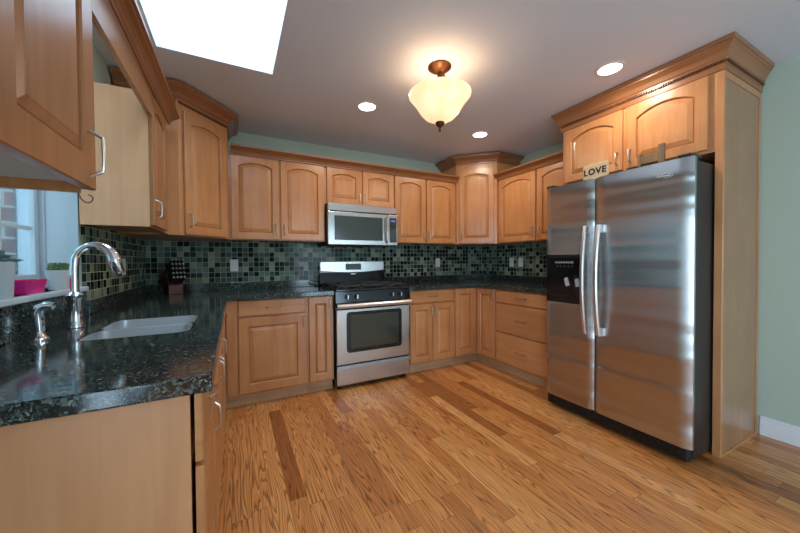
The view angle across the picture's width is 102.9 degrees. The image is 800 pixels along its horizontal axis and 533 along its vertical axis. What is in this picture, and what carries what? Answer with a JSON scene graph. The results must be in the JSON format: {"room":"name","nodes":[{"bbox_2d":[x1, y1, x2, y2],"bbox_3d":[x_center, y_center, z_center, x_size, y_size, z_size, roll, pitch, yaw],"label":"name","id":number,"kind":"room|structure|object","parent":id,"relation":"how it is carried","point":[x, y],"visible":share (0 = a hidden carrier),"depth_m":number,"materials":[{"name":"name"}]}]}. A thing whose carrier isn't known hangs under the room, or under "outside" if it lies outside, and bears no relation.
{"room":"kitchen","nodes":[
{"label":"kitchen","id":0,"kind":"room"},
{"bbox_2d":[0,261,15,299],"bbox_3d":[-1.341,0.046,1.060,0.084,0.125,0.084,-1,1,-27],"label":"pot","id":1,"kind":"object","parent":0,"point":[7,268],"depth_m":1.06,"materials":[{"name":"grey ceramic"}]},
{"bbox_2d":[15,43,140,299],"bbox_3d":[-0.642,-0.024,-0.381,0.110,2.428,7.240,-1,1,-27],"label":"wall","id":2,"kind":"structure","parent":0,"point":[101,72],"depth_m":1.87,"materials":[{"name":"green paint"}]},
{"bbox_2d":[0,188,88,307],"bbox_3d":[-1.504,-0.381,1.194,0.235,1.022,0.840,-1,1,-27],"label":"window","id":3,"kind":"structure","parent":2,"relation":"in","point":[26,233],"depth_m":1.48,"materials":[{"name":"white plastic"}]},
{"bbox_2d":[0,250,22,299],"bbox_3d":[-1.341,0.026,1.056,0.104,0.164,0.110,0,1,-1],"label":"potted succulent","id":4,"kind":"object","parent":3,"relation":"on","point":[7,264],"visible":1,"depth_m":1.06,"materials":[{"name":"grey ceramic"}]},
{"bbox_2d":[14,279,46,294],"bbox_3d":[-1.456,0.079,1.242,0.076,0.054,0.140,-1,1,-27],"label":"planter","id":5,"kind":"object","parent":3,"relation":"on","point":[23,286],"visible":0.78,"depth_m":1.21,"materials":[{"name":"pink plastic"}]},
{"bbox_2d":[44,263,68,290],"bbox_3d":[-1.512,0.043,1.410,0.084,0.121,0.084,-1,1,-27],"label":"potted succulent","id":6,"kind":"object","parent":3,"relation":"on","point":[57,278],"visible":0.99,"depth_m":1.39,"materials":[{"name":"white ceramic"}]},
{"bbox_2d":[0,0,105,192],"bbox_3d":[-0.869,-0.567,0.548,0.339,0.696,0.872,-1,1,-27],"label":"upper cabinet","id":7,"kind":"object","parent":2,"relation":"attached to","point":[47,122],"visible":1,"depth_m":0.77,"materials":[{"name":"brown wood"}]},
{"bbox_2d":[77,193,93,202],"bbox_3d":[-0.986,-0.218,0.998,0.040,0.040,0.010,-1,1,-42],"label":"wire hook","id":8,"kind":"object","parent":7,"relation":"attached to","point":[77,193],"visible":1,"depth_m":1.00,"materials":[{"name":"brown"}]},
{"bbox_2d":[92,0,151,115],"bbox_3d":[-1.151,-0.864,1.344,0.019,0.130,0.816,-1,1,-27],"label":"window valance","id":9,"kind":"object","parent":7,"relation":"attached to","point":[104,20],"visible":0.91,"depth_m":1.25,"materials":[{"name":"brown wood"}]},
{"bbox_2d":[108,0,179,124],"bbox_3d":[-1.018,-0.959,1.185,0.068,0.063,2.130,-1,1,-27],"label":"crown molding","id":10,"kind":"structure","parent":7,"relation":"attached to","point":[128,14],"depth_m":1.43,"materials":[{"name":"brown wood"}]},
{"bbox_2d":[81,224,145,299],"bbox_3d":[-1.908,-0.040,2.183,0.010,0.415,1.259,-1,1,-27],"label":"tile backsplash","id":11,"kind":"structure","parent":2,"relation":"attached to","point":[97,274],"depth_m":1.95,"materials":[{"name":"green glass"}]},
{"bbox_2d":[122,259,125,274],"bbox_3d":[-1.909,0.003,2.206,0.007,0.114,0.070,-1,1,-27],"label":"wall outlet","id":12,"kind":"object","parent":11,"relation":"attached to","point":[123,260],"visible":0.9,"depth_m":2.21,"materials":[{"name":"white plastic"}]},
{"bbox_2d":[79,82,168,234],"bbox_3d":[-1.581,-0.576,1.912,0.335,0.718,0.577,-1,1,-27],"label":"upper cabinet","id":13,"kind":"object","parent":2,"relation":"attached to","point":[132,193],"visible":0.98,"depth_m":1.67,"materials":[{"name":"brown wood"}]},
{"bbox_2d":[109,66,237,241],"bbox_3d":[-1.689,-0.749,2.540,0.728,1.043,0.810,-1,1,-27],"label":"upper cabinet","id":14,"kind":"object","parent":2,"relation":"attached to","point":[198,140],"visible":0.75,"depth_m":2.38,"materials":[{"name":"brown wood"}]},
{"bbox_2d":[145,132,440,278],"bbox_3d":[-0.497,-0.100,3.706,3.920,2.428,0.120,-1,1,-27],"label":"wall","id":15,"kind":"structure","parent":0,"point":[240,138],"depth_m":3.46,"materials":[{"name":"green paint"}]},
{"bbox_2d":[228,153,324,242],"bbox_3d":[-1.172,-0.612,3.060,0.836,0.743,0.368,-1,1,-27],"label":"upper cabinet","id":16,"kind":"object","parent":15,"relation":"attached to","point":[269,199],"visible":1,"depth_m":2.91,"materials":[{"name":"brown wood"}]},
{"bbox_2d":[230,143,459,182],"bbox_3d":[-0.371,-1.018,3.260,2.410,0.068,0.074,-1,1,-27],"label":"crown molding","id":17,"kind":"structure","parent":16,"relation":"attached to","point":[237,149],"depth_m":3.12,"materials":[{"name":"brown wood"}]},
{"bbox_2d":[145,240,481,285],"bbox_3d":[-0.520,-0.034,3.622,3.776,0.500,0.010,-1,1,-27],"label":"tile backsplash","id":18,"kind":"structure","parent":15,"relation":"attached to","point":[204,261],"depth_m":3.27,"materials":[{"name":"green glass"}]},
{"bbox_2d":[230,259,237,270],"bbox_3d":[-1.589,-0.010,3.056,0.070,0.114,0.007,-1,1,-27],"label":"wall outlet","id":19,"kind":"object","parent":18,"relation":"attached to","point":[233,262],"visible":1,"depth_m":3.05,"materials":[{"name":"white plastic"}]},
{"bbox_2d":[435,258,439,266],"bbox_3d":[0.491,-0.050,4.138,0.070,0.114,0.007,-1,1,-27],"label":"wall outlet","id":20,"kind":"object","parent":18,"relation":"attached to","point":[437,260],"visible":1,"depth_m":4.13,"materials":[{"name":"white plastic"}]},
{"bbox_2d":[324,166,393,207],"bbox_3d":[-0.465,-0.810,3.425,0.756,0.370,0.368,-1,1,-27],"label":"upper cabinet","id":21,"kind":"object","parent":15,"relation":"attached to","point":[342,186],"visible":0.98,"depth_m":3.28,"materials":[{"name":"brown wood"}]},
{"bbox_2d":[318,203,397,246],"bbox_3d":[-0.442,-0.420,3.390,0.749,0.404,0.460,-1,1,-27],"label":"microwave","id":22,"kind":"object","parent":21,"relation":"attached to","point":[346,225],"visible":0.96,"depth_m":3.22,"materials":[{"name":"silver metal"}]},
{"bbox_2d":[393,175,455,245],"bbox_3d":[0.245,-0.636,3.797,0.839,0.743,0.368,-1,1,-27],"label":"upper cabinet","id":23,"kind":"object","parent":15,"relation":"attached to","point":[426,209],"visible":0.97,"depth_m":3.65,"materials":[{"name":"brown wood"}]},
{"bbox_2d":[435,152,523,245],"bbox_3d":[0.974,-0.795,3.970,0.783,1.043,0.730,-1,1,-27],"label":"upper cabinet","id":24,"kind":"object","parent":15,"relation":"attached to","point":[477,189],"visible":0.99,"depth_m":3.79,"materials":[{"name":"brown wood"}]},
{"bbox_2d":[92,0,799,163],"bbox_3d":[1.083,-1.317,0.497,4.040,0.100,7.240,-1,1,-27],"label":"ceiling","id":25,"kind":"structure","parent":0,"point":[524,63],"depth_m":1.98,"materials":[{"name":"white paint"}]},
{"bbox_2d":[147,0,282,58],"bbox_3d":[-0.869,-1.581,1.474,0.685,0.422,1.200,-1,1,-27],"label":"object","id":26,"kind":"structure","parent":25,"relation":"attached to","point":[249,26],"depth_m":1.99,"materials":[{"name":"white paint"}]},
{"bbox_2d":[357,101,377,111],"bbox_3d":[-0.267,-1.291,2.578,0.170,0.006,0.170,-1,1,-27],"label":"recessed light","id":27,"kind":"object","parent":25,"relation":"in","point":[367,106],"visible":1,"depth_m":2.57,"materials":[{"name":"white"}]},
{"bbox_2d":[409,60,470,131],"bbox_3d":[0.257,-1.080,2.061,0.400,0.418,0.400,-1,1,-27],"label":"bowl light","id":28,"kind":"object","parent":25,"relation":"attached to","point":[439,99],"visible":1,"depth_m":1.96,"materials":[{"name":"beige glass"}]},
{"bbox_2d":[471,131,488,137],"bbox_3d":[0.795,-1.310,3.169,0.170,0.006,0.170,-1,1,-27],"label":"recessed light","id":29,"kind":"object","parent":25,"relation":"in","point":[479,134],"visible":1,"depth_m":3.16,"materials":[{"name":"white"}]},
{"bbox_2d":[595,61,625,76],"bbox_3d":[1.377,-1.295,2.091,0.170,0.006,0.170,-1,1,-27],"label":"recessed light","id":30,"kind":"object","parent":25,"relation":"in","point":[610,68],"visible":1,"depth_m":2.08,"materials":[{"name":"white"}]},
{"bbox_2d":[218,360,799,532],"bbox_3d":[1.102,1.201,0.543,4.120,0.080,7.320,-1,1,-27],"label":"floor","id":31,"kind":"structure","parent":0,"point":[476,446],"depth_m":1.79,"materials":[{"name":"brown wood"}]},
{"bbox_2d":[0,378,221,532],"bbox_3d":[-0.846,0.733,0.851,0.639,0.872,0.484,-1,1,-27],"label":"base cabinet","id":32,"kind":"object","parent":31,"relation":"on","point":[149,467],"visible":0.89,"depth_m":0.69,"materials":[{"name":"brown wood"}]},
{"bbox_2d":[214,336,224,531],"bbox_3d":[-1.156,0.725,1.459,0.629,0.872,0.880,-1,1,-27],"label":"base cabinet","id":33,"kind":"object","parent":31,"relation":"on","point":[220,368],"visible":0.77,"depth_m":1.48,"materials":[{"name":"brown wood"}]},
{"bbox_2d":[222,315,226,427],"bbox_3d":[-1.633,0.712,2.376,0.629,0.872,1.188,-1,1,-27],"label":"base cabinet","id":34,"kind":"object","parent":31,"relation":"on","point":[223,331],"visible":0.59,"depth_m":2.19,"materials":[{"name":"brown wood"}]},
{"bbox_2d":[0,279,333,426],"bbox_3d":[-0.946,0.196,1.942,1.484,0.164,2.580,-1,1,-27],"label":"countertop","id":35,"kind":"structure","parent":34,"relation":"on","point":[62,375],"depth_m":0.95,"materials":[{"name":"black stone"}]},
{"bbox_2d":[29,301,55,341],"bbox_3d":[-1.230,0.187,1.097,0.065,0.133,0.048,-1,1,-27],"label":"sprayer","id":36,"kind":"object","parent":35,"relation":"on","point":[37,313],"visible":1,"depth_m":1.08,"materials":[{"name":"silver metal"}]},
{"bbox_2d":[65,242,124,328],"bbox_3d":[-1.267,0.073,1.323,0.192,0.352,0.084,-1,1,-27],"label":"faucet","id":37,"kind":"object","parent":35,"relation":"on","point":[74,298],"visible":1,"depth_m":1.30,"materials":[{"name":"silver metal"}]},
{"bbox_2d":[79,315,197,340],"bbox_3d":[-1.060,0.348,1.350,0.321,0.196,0.444,-1,1,-27],"label":"sink","id":38,"kind":"object","parent":35,"relation":"in","point":[149,326],"visible":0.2,"depth_m":1.36,"materials":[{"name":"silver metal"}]},
{"bbox_2d":[160,270,182,294],"bbox_3d":[-1.923,0.127,2.684,0.184,0.204,0.104,0,1,35],"label":"knife block","id":39,"kind":"object","parent":35,"relation":"on","point":[169,289],"visible":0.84,"depth_m":2.63,"materials":[{"name":"brown wood"}]},
{"bbox_2d":[165,259,172,270],"bbox_3d":[-1.891,-0.012,2.611,0.132,0.106,0.022,0,1,34],"label":"knife","id":40,"kind":"object","parent":39,"relation":"in","point":[171,260],"visible":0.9,"depth_m":2.60,"materials":[{"name":"black plastic"}]},
{"bbox_2d":[166,263,173,274],"bbox_3d":[-1.880,0.019,2.604,0.120,0.096,0.022,0,1,33],"label":"knife","id":41,"kind":"object","parent":39,"relation":"in","point":[172,264],"visible":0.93,"depth_m":2.59,"materials":[{"name":"black plastic"}]},
{"bbox_2d":[224,297,307,408],"bbox_3d":[-1.226,0.699,2.893,0.645,0.872,0.647,-1,1,-27],"label":"base cabinet","id":42,"kind":"object","parent":31,"relation":"on","point":[266,354],"visible":0.94,"depth_m":2.63,"materials":[{"name":"brown wood"}]},
{"bbox_2d":[307,295,333,392],"bbox_3d":[-0.835,0.693,3.096,0.234,0.872,0.647,-1,1,-27],"label":"base cabinet","id":43,"kind":"object","parent":31,"relation":"on","point":[320,340],"visible":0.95,"depth_m":2.84,"materials":[{"name":"brown wood"}]},
{"bbox_2d":[318,261,411,388],"bbox_3d":[-0.375,0.535,3.300,0.760,1.172,0.703,-1,1,-27],"label":"gas range","id":44,"kind":"object","parent":31,"relation":"on","point":[371,313],"visible":0.99,"depth_m":3.05,"materials":[{"name":"silver metal"}]},
{"bbox_2d":[320,284,409,291],"bbox_3d":[-0.374,0.208,3.288,0.760,0.016,0.593,-1,1,-27],"label":"cooktop","id":45,"kind":"object","parent":44,"relation":"in","point":[368,287],"depth_m":3.08,"materials":[{"name":"black metal"}]},
{"bbox_2d":[406,288,453,373],"bbox_3d":[0.214,0.675,3.641,0.583,0.872,0.647,-1,1,-27],"label":"base cabinet","id":46,"kind":"object","parent":31,"relation":"on","point":[431,312],"visible":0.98,"depth_m":3.38,"materials":[{"name":"brown wood"}]},
{"bbox_2d":[451,287,499,368],"bbox_3d":[0.952,0.665,3.878,0.944,0.872,0.907,-1,1,-27],"label":"base cabinet","id":47,"kind":"object","parent":31,"relation":"on","point":[474,307],"visible":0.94,"depth_m":3.57,"materials":[{"name":"brown wood"}]},
{"bbox_2d":[384,274,546,293],"bbox_3d":[0.861,0.181,3.406,1.532,0.112,1.650,-1,1,-27],"label":"countertop","id":48,"kind":"structure","parent":47,"relation":"on","point":[531,284],"depth_m":3.73,"materials":[{"name":"black stone"}]},
{"bbox_2d":[496,289,546,387],"bbox_3d":[1.452,0.673,3.209,0.675,0.872,0.740,-1,1,-27],"label":"base cabinet","id":49,"kind":"object","parent":31,"relation":"on","point":[521,317],"visible":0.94,"depth_m":3.08,"materials":[{"name":"brown wood"}]},
{"bbox_2d":[547,152,714,461],"bbox_3d":[1.724,0.229,2.350,0.900,1.744,0.945,-1,1,-27],"label":"refrigerator","id":50,"kind":"object","parent":31,"relation":"on","point":[630,253],"visible":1,"depth_m":1.99,"materials":[{"name":"silver metal"}]},
{"bbox_2d":[583,160,608,179],"bbox_3d":[1.387,-0.674,2.262,0.022,0.110,0.170,-1,1,-27],"label":"love sign","id":51,"kind":"object","parent":50,"relation":"on","point":[596,170],"visible":0.96,"depth_m":2.25,"materials":[{"name":"beige paint"}]},
{"bbox_2d":[637,143,665,167],"bbox_3d":[1.582,-0.680,2.009,0.020,0.149,0.145,-1,1,-27],"label":"wooden stand","id":52,"kind":"object","parent":50,"relation":"on","point":[659,156],"visible":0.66,"depth_m":1.99,"materials":[{"name":"brown wood"}]},
{"bbox_2d":[551,31,774,457],"bbox_3d":[1.869,-0.093,2.428,0.638,2.426,1.144,-1,1,-27],"label":"tall cabinet","id":53,"kind":"object","parent":31,"relation":"on","point":[705,101],"visible":1,"depth_m":2.00,"materials":[{"name":"brown wood"}]},
{"bbox_2d":[519,55,799,432],"bbox_3d":[2.859,-0.082,1.371,0.120,2.428,7.120,-1,1,-27],"label":"wall","id":54,"kind":"structure","parent":0,"point":[778,372],"depth_m":2.05,"materials":[{"name":"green paint"}]},
{"bbox_2d":[482,241,546,276],"bbox_3d":[1.544,-0.094,3.758,0.010,0.415,1.649,-1,1,-27],"label":"tile backsplash","id":55,"kind":"structure","parent":54,"relation":"attached to","point":[495,259],"depth_m":3.94,"materials":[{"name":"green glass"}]},
{"bbox_2d":[509,258,513,266],"bbox_3d":[1.403,-0.055,4.013,0.007,0.114,0.070,-1,1,-27],"label":"wall outlet","id":56,"kind":"object","parent":55,"relation":"attached to","point":[511,260],"visible":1,"depth_m":4.01,"materials":[{"name":"white plastic"}]},
{"bbox_2d":[518,257,522,266],"bbox_3d":[1.470,-0.053,3.884,0.007,0.114,0.070,-1,1,-27],"label":"wall outlet","id":57,"kind":"object","parent":55,"relation":"attached to","point":[520,259],"visible":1,"depth_m":3.88,"materials":[{"name":"white plastic"}]},
{"bbox_2d":[499,161,562,243],"bbox_3d":[1.515,-0.638,3.374,0.378,0.743,0.998,-1,1,-27],"label":"upper cabinet","id":58,"kind":"object","parent":54,"relation":"attached to","point":[522,197],"visible":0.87,"depth_m":3.38,"materials":[{"name":"brown wood"}]},
{"bbox_2d":[493,151,562,180],"bbox_3d":[1.329,-1.032,3.301,0.074,0.068,0.940,-1,1,-27],"label":"crown molding","id":59,"kind":"structure","parent":58,"relation":"attached to","point":[556,157],"depth_m":3.27,"materials":[{"name":"brown wood"}]},
{"bbox_2d":[759,416,799,446],"bbox_3d":[3.401,1.087,0.221,0.014,0.126,4.310,-1,1,-27],"label":"baseboard","id":60,"kind":"structure","parent":54,"relation":"attached to","point":[784,432],"depth_m":2.05,"materials":[{"name":"white paint"}]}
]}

